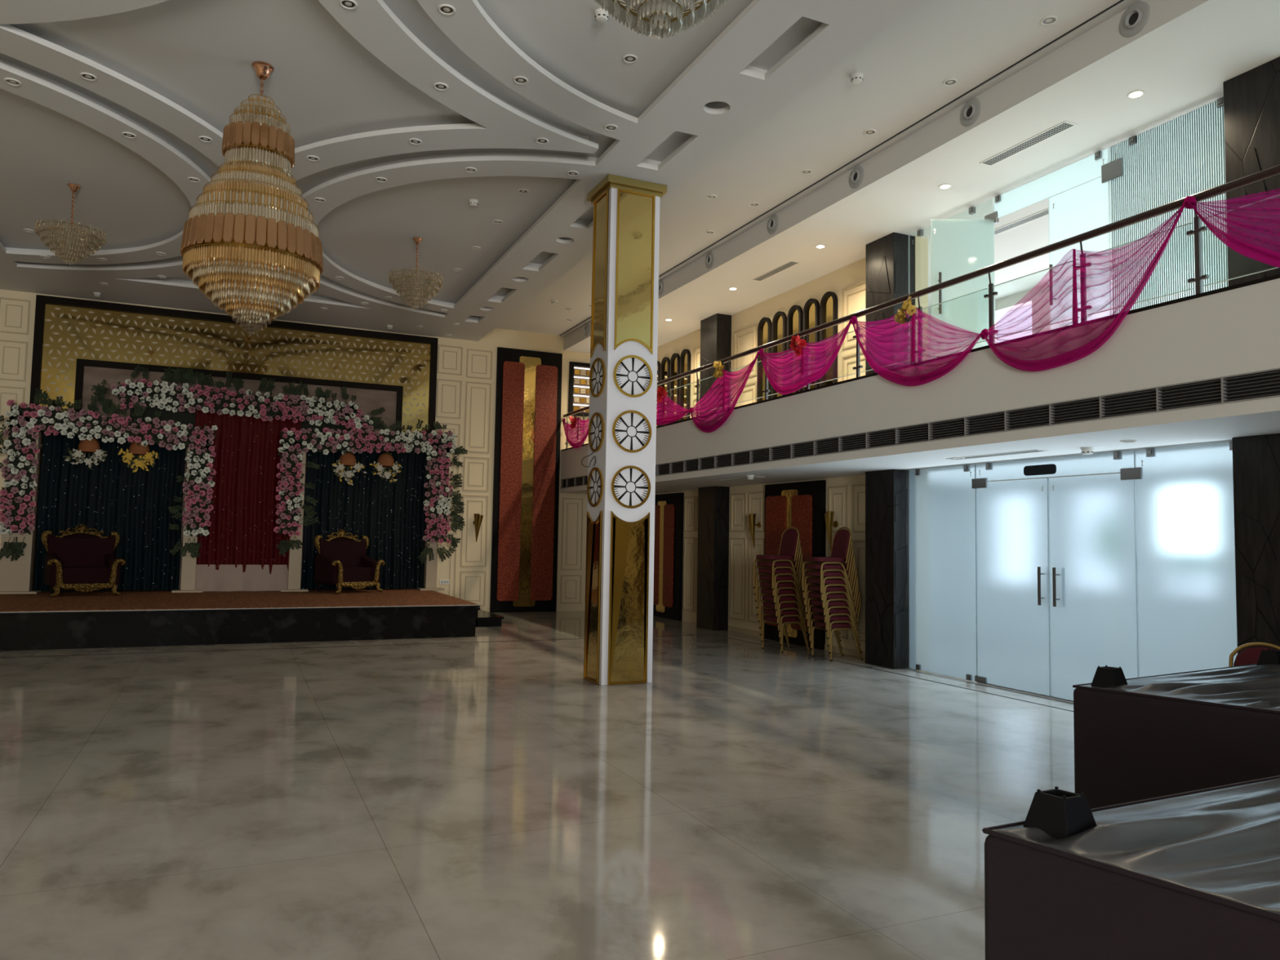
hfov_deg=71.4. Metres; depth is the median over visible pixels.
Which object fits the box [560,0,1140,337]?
trim
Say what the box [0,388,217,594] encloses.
floral arch
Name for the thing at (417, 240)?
crystal chandelier
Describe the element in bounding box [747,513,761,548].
wall sconce
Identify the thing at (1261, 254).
swag
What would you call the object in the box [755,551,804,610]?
banquet chair
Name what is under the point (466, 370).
wall
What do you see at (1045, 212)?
ceiling vent
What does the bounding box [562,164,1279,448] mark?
balcony railing
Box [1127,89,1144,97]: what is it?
recessed light
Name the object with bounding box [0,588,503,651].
stage
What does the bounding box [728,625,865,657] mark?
baseboard
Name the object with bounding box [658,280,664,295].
ceiling vent
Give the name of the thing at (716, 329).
stone column
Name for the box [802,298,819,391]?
arched mirror
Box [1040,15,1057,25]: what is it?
recessed light
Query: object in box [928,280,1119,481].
wall
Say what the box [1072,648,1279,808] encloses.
table
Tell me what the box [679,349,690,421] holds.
arched mirror
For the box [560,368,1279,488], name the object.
air vent
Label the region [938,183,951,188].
recessed light
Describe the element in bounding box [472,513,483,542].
wall sconce
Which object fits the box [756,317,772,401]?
arched mirror
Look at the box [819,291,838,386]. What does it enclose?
arched mirror
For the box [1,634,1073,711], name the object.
trim
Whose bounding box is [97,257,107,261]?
recessed light
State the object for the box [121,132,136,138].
recessed light
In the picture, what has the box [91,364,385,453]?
floral garland
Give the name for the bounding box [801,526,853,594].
banquet chair
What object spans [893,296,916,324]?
bunch
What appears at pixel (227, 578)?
cloth
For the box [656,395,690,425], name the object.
swag
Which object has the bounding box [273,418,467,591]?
floral arch
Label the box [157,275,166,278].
recessed light
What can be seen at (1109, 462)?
transom
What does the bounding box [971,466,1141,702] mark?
door
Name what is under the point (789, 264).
ceiling vent
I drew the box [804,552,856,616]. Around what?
banquet chair
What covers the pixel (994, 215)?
door
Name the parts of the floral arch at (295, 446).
plate, post, plate, post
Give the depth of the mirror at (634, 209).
9.39 m
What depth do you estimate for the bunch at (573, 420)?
17.10 m
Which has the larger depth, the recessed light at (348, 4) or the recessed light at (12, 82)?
the recessed light at (12, 82)
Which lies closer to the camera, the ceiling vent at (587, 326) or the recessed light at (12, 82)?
the recessed light at (12, 82)
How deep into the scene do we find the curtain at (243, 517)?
15.22 m
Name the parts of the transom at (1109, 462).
access plate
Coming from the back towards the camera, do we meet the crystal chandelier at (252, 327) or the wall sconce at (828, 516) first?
the crystal chandelier at (252, 327)
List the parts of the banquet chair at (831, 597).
frame, seat, frame, frame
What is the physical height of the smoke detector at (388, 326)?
0.062 m
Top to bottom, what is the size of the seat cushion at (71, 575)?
0.230 m
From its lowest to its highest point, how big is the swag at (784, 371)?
0.675 m
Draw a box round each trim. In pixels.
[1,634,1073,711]
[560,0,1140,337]
[560,273,1279,451]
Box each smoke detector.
[93,292,101,297]
[386,324,392,328]
[468,199,478,206]
[551,299,557,304]
[594,8,608,22]
[746,475,754,479]
[850,72,863,84]
[1080,447,1093,454]
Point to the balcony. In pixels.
(1235, 331)
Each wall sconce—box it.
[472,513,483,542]
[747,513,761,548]
[824,511,838,551]
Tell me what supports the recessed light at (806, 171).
in the ceiling
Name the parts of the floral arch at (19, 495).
post, plate, plate, post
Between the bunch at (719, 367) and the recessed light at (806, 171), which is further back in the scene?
the bunch at (719, 367)
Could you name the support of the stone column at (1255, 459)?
on the floor
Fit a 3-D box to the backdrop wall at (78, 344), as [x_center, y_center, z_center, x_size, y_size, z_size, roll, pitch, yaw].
[-6.835,-0.472,15.536,6.440,4.750,0.150,3,-4,-24]
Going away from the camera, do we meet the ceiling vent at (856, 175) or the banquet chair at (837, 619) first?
the ceiling vent at (856, 175)
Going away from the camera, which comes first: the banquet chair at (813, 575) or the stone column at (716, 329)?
the banquet chair at (813, 575)
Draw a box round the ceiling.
[0,0,1279,353]
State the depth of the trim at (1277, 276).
6.80 m
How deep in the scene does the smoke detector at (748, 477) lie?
12.04 m
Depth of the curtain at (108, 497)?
14.47 m
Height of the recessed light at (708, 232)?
0.010 m
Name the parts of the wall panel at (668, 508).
fabric panel, fabric panel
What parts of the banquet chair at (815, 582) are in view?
frame, seat, frame, frame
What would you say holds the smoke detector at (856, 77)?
attached to the ceiling
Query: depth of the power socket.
16.90 m
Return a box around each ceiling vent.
[584,323,589,336]
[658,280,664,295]
[705,251,714,268]
[751,260,799,281]
[767,213,778,234]
[848,164,863,188]
[960,97,981,126]
[979,120,1077,166]
[994,208,1048,235]
[1119,0,1150,36]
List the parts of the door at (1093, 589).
pull handle, pull handle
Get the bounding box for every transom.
[975,450,1134,480]
[994,147,1108,218]
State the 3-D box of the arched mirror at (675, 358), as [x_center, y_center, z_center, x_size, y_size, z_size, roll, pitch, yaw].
[0.654,-1.567,16.817,0.050,1.665,0.350,3,-4,-24]
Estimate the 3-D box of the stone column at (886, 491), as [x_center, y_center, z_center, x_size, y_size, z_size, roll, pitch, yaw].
[3.067,1.074,10.908,0.357,2.370,0.537,3,-4,-24]
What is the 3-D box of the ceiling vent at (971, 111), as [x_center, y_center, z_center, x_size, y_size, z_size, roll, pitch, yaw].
[3.008,-3.360,8.135,0.034,0.244,0.244,3,-4,-24]
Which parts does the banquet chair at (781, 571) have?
frame, seat, frame, frame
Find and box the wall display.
[568,361,590,417]
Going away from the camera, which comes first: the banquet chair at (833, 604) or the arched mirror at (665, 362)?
the banquet chair at (833, 604)
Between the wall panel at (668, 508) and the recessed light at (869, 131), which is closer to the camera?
the recessed light at (869, 131)
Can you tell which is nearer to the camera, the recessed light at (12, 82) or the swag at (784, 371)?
the recessed light at (12, 82)
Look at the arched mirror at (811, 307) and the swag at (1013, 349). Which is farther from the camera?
the arched mirror at (811, 307)
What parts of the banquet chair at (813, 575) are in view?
frame, seat, frame, frame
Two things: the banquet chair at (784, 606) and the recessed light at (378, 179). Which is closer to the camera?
the recessed light at (378, 179)
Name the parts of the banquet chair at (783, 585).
frame, seat, frame, frame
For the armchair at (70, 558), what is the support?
on the stage
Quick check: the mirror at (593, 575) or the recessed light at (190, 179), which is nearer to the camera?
the mirror at (593, 575)
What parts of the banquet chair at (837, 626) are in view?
frame, seat, frame, frame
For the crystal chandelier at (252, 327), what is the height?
0.984 m
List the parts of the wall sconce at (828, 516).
wall plate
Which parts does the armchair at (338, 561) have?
leg, armrest, leg, backrest, armrest, leg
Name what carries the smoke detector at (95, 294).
attached to the ceiling
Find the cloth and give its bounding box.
[195,564,288,591]
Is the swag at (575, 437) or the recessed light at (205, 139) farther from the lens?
the swag at (575, 437)
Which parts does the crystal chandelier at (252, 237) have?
frame, rod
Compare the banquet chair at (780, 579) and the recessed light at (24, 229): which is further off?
the banquet chair at (780, 579)
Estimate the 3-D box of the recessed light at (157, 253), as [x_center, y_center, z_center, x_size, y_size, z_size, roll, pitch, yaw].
[-6.571,-3.102,12.221,0.124,0.010,0.124,3,-4,-24]
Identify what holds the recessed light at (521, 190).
in the ceiling
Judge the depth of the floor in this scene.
5.10 m
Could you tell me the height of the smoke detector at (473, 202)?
0.062 m
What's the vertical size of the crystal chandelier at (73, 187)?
0.918 m
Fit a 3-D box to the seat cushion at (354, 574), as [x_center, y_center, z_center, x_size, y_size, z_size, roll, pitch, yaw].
[-5.043,1.620,15.371,0.560,0.230,0.660,-2,-5,40]
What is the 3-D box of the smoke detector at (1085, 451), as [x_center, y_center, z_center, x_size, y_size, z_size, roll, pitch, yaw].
[3.989,-0.257,7.946,0.110,0.062,0.110,3,-4,-24]
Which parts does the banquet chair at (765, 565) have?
frame, seat, frame, frame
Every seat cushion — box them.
[62,566,109,583]
[342,566,373,582]
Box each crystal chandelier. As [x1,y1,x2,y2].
[35,182,105,257]
[182,61,319,310]
[225,301,278,328]
[389,236,442,302]
[610,0,711,24]
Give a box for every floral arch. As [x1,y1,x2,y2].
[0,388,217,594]
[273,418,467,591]
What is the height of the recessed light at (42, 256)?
0.010 m
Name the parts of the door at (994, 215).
pull handle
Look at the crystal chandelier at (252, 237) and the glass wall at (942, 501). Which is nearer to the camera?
the crystal chandelier at (252, 237)
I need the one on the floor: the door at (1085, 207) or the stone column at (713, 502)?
the stone column at (713, 502)
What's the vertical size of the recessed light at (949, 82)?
0.010 m
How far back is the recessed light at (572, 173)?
9.26 m
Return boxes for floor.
[0,610,1075,959]
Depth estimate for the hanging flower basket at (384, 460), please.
15.99 m
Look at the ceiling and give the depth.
8.40 m
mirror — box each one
[583,511,602,684]
[590,189,608,357]
[607,511,649,684]
[613,188,655,354]
[656,360,660,426]
[660,356,670,425]
[669,353,679,422]
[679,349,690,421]
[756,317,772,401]
[771,311,786,398]
[786,305,803,394]
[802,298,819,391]
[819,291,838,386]
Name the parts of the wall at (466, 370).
panel moulding, panel moulding, panel moulding, panel moulding, panel moulding, panel moulding, panel moulding, panel moulding, panel moulding, panel moulding, panel moulding, panel moulding, panel moulding, panel moulding, panel moulding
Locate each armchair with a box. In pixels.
[40,524,124,597]
[314,528,385,594]
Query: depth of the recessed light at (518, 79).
7.38 m
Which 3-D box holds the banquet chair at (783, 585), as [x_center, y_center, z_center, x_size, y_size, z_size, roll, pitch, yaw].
[1.934,1.438,12.223,0.521,0.860,0.453,3,-4,-28]
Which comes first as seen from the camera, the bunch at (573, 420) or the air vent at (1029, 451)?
the air vent at (1029, 451)
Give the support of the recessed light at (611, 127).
in the ceiling
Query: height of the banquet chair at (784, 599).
0.860 m
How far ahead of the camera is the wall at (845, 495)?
14.00 m
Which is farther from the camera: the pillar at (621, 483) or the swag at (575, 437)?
the swag at (575, 437)
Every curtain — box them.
[32,431,186,591]
[195,410,301,573]
[301,450,427,589]
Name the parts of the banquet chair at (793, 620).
frame, seat, frame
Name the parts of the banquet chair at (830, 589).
frame, seat, frame, frame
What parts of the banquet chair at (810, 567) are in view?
frame, seat, frame, frame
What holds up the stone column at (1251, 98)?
on the balcony
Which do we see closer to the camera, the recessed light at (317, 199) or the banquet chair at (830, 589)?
the recessed light at (317, 199)
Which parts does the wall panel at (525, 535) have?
fabric panel, fabric panel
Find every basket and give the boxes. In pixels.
[64,437,106,469]
[118,441,159,472]
[332,451,366,485]
[369,453,401,482]
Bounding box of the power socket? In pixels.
[439,579,449,584]
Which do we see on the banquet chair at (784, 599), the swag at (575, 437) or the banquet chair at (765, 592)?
the banquet chair at (765, 592)
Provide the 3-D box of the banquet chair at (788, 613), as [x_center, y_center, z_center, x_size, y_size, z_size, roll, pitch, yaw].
[1.991,1.809,12.225,0.521,0.860,0.453,3,-4,-28]
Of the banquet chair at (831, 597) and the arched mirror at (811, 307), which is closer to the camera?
the banquet chair at (831, 597)
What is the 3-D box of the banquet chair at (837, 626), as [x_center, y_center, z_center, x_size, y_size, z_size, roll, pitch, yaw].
[2.534,1.862,11.451,0.521,0.860,0.453,2,-4,-21]
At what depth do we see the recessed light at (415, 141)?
8.57 m
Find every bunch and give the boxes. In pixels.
[568,415,577,428]
[656,386,667,402]
[713,360,724,377]
[789,334,807,356]
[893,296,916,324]
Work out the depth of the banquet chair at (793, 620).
12.08 m
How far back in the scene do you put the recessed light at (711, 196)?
10.62 m
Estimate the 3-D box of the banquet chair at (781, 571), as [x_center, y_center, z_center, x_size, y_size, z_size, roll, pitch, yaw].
[1.908,1.251,12.218,0.521,0.860,0.453,3,-4,-28]
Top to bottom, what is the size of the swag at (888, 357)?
0.904 m
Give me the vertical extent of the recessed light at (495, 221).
0.010 m
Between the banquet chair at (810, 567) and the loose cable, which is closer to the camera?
the loose cable
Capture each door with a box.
[930,211,999,351]
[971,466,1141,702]
[1048,157,1122,329]
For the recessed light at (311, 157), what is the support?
in the ceiling
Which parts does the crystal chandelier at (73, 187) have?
twisted cord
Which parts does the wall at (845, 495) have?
panel moulding, panel moulding, panel moulding, panel moulding, panel moulding, panel moulding, panel moulding, panel moulding, panel moulding, panel moulding, panel moulding, panel moulding, panel moulding, panel moulding, panel moulding, panel moulding, panel moulding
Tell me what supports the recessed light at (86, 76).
in the ceiling
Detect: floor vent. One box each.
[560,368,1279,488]
[720,476,764,480]
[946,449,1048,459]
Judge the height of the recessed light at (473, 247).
0.010 m
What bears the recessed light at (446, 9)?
in the ceiling
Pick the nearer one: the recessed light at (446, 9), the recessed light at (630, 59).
the recessed light at (446, 9)
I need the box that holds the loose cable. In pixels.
[581,451,595,466]
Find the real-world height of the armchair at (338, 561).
1.079 m
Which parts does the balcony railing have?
post, post, post, post, post, post, post, post, post, post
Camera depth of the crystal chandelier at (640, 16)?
5.04 m
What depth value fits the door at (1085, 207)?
8.67 m
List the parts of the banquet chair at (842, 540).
frame, cross rail, seat, frame, backrest, frame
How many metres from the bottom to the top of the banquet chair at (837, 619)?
0.860 m
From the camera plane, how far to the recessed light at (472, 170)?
9.22 m
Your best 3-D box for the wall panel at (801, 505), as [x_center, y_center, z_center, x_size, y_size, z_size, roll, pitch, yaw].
[2.231,1.208,13.016,0.085,2.345,1.480,3,-4,-24]
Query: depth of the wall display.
18.22 m
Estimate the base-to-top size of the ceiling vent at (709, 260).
0.244 m
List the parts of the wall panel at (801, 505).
fabric panel, fabric panel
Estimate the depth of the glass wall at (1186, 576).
7.68 m
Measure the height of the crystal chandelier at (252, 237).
2.179 m
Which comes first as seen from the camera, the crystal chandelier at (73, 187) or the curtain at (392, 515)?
the crystal chandelier at (73, 187)
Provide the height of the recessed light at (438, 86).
0.010 m
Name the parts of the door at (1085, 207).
pull handle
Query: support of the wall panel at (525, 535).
attached to the wall at (466, 370)
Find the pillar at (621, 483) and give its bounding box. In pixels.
[583,173,666,685]
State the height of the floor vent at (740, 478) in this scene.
0.006 m
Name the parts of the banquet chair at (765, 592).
frame, seat, frame, frame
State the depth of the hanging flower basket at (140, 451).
14.38 m
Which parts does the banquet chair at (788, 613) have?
frame, seat, frame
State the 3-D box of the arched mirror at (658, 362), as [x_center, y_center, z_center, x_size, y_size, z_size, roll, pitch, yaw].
[0.310,-1.524,17.571,0.050,1.665,0.350,3,-4,-24]
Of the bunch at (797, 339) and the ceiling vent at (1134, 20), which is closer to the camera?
the ceiling vent at (1134, 20)
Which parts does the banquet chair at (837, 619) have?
frame, seat, frame, frame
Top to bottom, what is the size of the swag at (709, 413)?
0.942 m
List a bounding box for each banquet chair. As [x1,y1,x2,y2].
[752,526,800,590]
[753,537,801,596]
[755,544,803,604]
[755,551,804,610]
[756,559,804,617]
[757,568,805,624]
[759,574,807,631]
[760,599,808,639]
[760,600,808,645]
[761,595,809,653]
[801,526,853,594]
[802,539,853,601]
[804,545,855,608]
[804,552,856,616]
[805,561,857,623]
[807,567,858,631]
[808,573,859,639]
[808,583,860,646]
[810,589,862,653]
[811,595,862,661]
[1228,642,1279,666]
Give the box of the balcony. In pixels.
[560,278,1279,493]
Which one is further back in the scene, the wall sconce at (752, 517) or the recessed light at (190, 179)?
the wall sconce at (752, 517)
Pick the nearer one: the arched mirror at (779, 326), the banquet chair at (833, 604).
the banquet chair at (833, 604)
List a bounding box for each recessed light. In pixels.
[4,77,21,85]
[22,228,34,232]
[40,255,50,258]
[80,72,97,80]
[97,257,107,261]
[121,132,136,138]
[155,252,165,255]
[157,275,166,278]
[187,177,199,182]
[198,136,212,142]
[306,155,319,161]
[314,197,325,202]
[339,0,357,9]
[375,177,386,182]
[408,137,422,144]
[433,82,448,90]
[437,4,455,15]
[464,167,476,173]
[471,246,480,249]
[492,219,502,223]
[513,75,528,84]
[517,188,528,193]
[535,137,548,144]
[566,170,578,176]
[604,124,617,131]
[622,54,637,63]
[705,230,714,234]
[706,194,716,199]
[749,202,759,206]
[800,168,812,174]
[815,244,825,248]
[863,128,876,135]
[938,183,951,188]
[942,78,957,85]
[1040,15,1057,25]
[1120,440,1137,442]
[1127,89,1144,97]
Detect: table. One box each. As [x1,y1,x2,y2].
[982,775,1279,959]
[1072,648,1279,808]
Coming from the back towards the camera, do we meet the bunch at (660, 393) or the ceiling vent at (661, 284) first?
the ceiling vent at (661, 284)
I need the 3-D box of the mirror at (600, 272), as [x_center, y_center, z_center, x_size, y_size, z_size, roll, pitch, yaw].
[-0.431,-2.192,9.504,0.020,1.718,0.388,3,-4,-24]
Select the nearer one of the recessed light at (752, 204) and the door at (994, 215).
the door at (994, 215)
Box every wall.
[0,288,590,612]
[29,294,438,591]
[655,235,928,651]
[908,198,995,681]
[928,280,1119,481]
[1109,96,1237,677]
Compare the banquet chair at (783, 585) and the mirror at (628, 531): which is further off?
the banquet chair at (783, 585)
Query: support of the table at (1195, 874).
on the floor
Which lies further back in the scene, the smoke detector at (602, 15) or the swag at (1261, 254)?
the smoke detector at (602, 15)
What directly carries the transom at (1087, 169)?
attached to the ceiling
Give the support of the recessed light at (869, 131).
in the ceiling
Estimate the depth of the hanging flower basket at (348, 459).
15.71 m
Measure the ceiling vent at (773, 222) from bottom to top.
0.244 m
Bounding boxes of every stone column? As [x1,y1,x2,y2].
[696,486,729,630]
[699,313,731,399]
[865,232,915,375]
[865,469,910,669]
[1222,56,1279,286]
[1231,433,1279,653]
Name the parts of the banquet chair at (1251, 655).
backrest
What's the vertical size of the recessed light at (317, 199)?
0.010 m
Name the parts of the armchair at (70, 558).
leg, armrest, leg, backrest, armrest, leg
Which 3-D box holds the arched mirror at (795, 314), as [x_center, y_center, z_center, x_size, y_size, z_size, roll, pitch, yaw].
[2.295,-1.769,13.224,0.050,1.665,0.350,3,-4,-24]
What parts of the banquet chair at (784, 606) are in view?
frame, seat, frame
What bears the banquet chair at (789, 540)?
on the banquet chair at (765, 565)
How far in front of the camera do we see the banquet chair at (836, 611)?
11.29 m
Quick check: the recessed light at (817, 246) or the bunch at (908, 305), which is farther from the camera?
the recessed light at (817, 246)
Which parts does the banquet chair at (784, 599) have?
frame, seat, frame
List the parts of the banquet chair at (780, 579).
frame, seat, frame, frame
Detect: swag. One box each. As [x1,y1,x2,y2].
[562,417,588,448]
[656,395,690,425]
[688,348,760,432]
[759,316,853,394]
[851,307,984,386]
[982,195,1191,371]
[1187,188,1279,267]
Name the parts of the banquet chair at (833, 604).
frame, seat, frame, frame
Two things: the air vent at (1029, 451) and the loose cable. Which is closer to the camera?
the air vent at (1029, 451)
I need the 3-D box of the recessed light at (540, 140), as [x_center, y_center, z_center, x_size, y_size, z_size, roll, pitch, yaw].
[-0.934,-3.240,8.518,0.124,0.010,0.124,3,-4,-24]
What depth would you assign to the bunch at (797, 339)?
10.32 m
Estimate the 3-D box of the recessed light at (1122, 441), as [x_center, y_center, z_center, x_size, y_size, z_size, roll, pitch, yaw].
[4.036,-0.320,7.365,0.124,0.010,0.124,3,-4,-24]
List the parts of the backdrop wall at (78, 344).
frame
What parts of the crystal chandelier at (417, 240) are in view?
twisted cord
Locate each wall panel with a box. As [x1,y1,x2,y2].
[489,346,562,613]
[653,492,684,621]
[764,480,826,649]
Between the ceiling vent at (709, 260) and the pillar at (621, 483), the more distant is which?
the ceiling vent at (709, 260)
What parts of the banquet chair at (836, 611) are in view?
frame, seat, frame, frame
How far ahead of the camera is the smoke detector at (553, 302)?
15.42 m
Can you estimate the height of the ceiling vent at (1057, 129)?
0.006 m
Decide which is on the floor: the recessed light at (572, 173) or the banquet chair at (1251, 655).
the banquet chair at (1251, 655)
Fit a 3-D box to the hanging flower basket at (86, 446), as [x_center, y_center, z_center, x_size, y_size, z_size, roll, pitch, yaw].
[-8.795,-0.490,14.195,0.576,0.667,0.307,3,-4,-24]
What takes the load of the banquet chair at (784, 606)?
on the banquet chair at (788, 613)
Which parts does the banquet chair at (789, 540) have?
frame, cross rail, seat, frame, backrest, frame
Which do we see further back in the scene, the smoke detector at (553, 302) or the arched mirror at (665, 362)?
the arched mirror at (665, 362)

